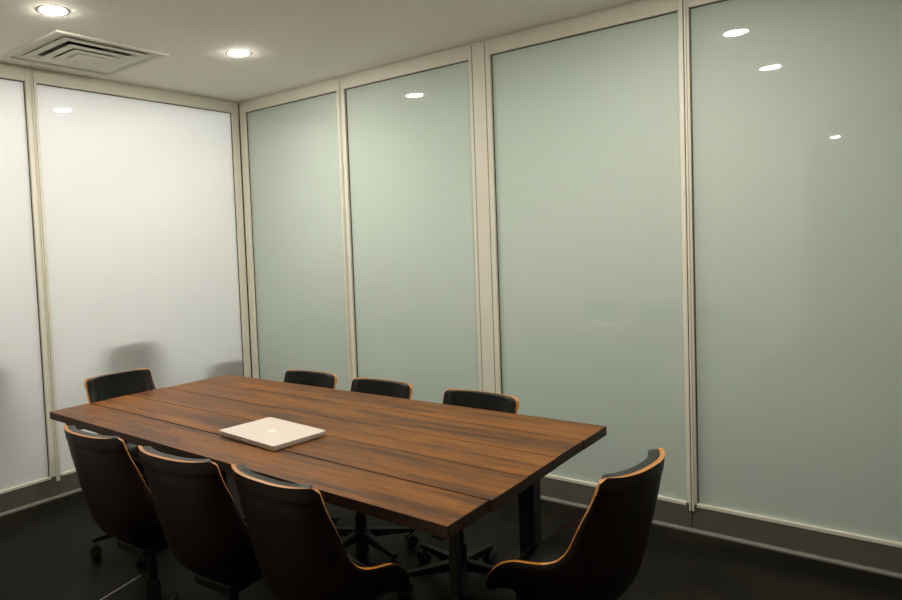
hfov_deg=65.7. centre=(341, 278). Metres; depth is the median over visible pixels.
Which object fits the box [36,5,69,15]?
recessed light
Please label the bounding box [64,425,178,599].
swivel chair
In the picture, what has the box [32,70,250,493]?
window
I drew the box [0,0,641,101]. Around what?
ceiling
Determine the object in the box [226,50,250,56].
recessed light
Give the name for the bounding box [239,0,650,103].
trim
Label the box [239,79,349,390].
window
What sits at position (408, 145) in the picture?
window
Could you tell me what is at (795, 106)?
window
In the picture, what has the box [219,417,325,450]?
laptop
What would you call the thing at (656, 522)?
baseboard
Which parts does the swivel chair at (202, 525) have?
mounting plate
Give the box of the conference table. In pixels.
[50,374,606,599]
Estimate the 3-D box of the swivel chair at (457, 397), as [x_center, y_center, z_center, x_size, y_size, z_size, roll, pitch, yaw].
[0.507,0.917,2.924,0.556,0.793,0.498,0,4,42]
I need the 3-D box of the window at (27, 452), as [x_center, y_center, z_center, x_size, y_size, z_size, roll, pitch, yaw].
[-2.301,0.094,3.565,0.064,2.574,1.554,0,4,41]
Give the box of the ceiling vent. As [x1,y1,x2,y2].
[1,30,168,76]
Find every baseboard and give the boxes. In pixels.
[0,488,81,516]
[540,495,901,578]
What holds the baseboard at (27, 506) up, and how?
on the floor
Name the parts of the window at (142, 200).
rail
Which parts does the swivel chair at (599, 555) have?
mounting plate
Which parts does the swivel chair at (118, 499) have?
mounting plate, leg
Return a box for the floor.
[0,472,901,599]
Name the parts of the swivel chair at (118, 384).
leg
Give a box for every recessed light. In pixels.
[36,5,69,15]
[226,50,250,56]
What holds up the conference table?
on the floor
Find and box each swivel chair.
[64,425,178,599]
[84,368,155,564]
[138,445,262,599]
[231,464,409,599]
[242,369,341,525]
[335,377,417,564]
[402,388,519,599]
[485,448,664,599]
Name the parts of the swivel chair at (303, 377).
leg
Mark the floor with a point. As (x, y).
(45, 554)
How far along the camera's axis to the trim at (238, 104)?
5.33 m
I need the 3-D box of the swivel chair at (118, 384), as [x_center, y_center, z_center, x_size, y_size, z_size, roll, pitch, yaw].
[-1.020,0.921,3.487,0.498,0.848,0.556,0,4,43]
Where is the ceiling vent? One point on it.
(58, 48)
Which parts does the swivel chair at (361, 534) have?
leg, leg, leg, leg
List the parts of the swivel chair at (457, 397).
leg, leg, leg, leg, leg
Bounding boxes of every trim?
[0,62,238,103]
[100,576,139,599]
[238,104,252,377]
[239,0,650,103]
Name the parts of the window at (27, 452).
rail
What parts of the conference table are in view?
leg, leg, leg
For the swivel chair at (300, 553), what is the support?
on the floor
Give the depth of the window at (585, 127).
3.58 m
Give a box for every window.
[0,64,59,512]
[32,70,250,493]
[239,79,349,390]
[337,46,482,403]
[484,0,693,527]
[686,0,901,572]
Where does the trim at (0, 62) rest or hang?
attached to the ceiling
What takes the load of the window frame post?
on the baseboard
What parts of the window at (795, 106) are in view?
rail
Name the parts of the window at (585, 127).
rail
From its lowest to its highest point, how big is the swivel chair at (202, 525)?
0.877 m
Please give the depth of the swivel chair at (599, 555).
1.75 m
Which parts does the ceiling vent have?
plate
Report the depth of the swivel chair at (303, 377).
3.72 m
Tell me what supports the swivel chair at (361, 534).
on the floor

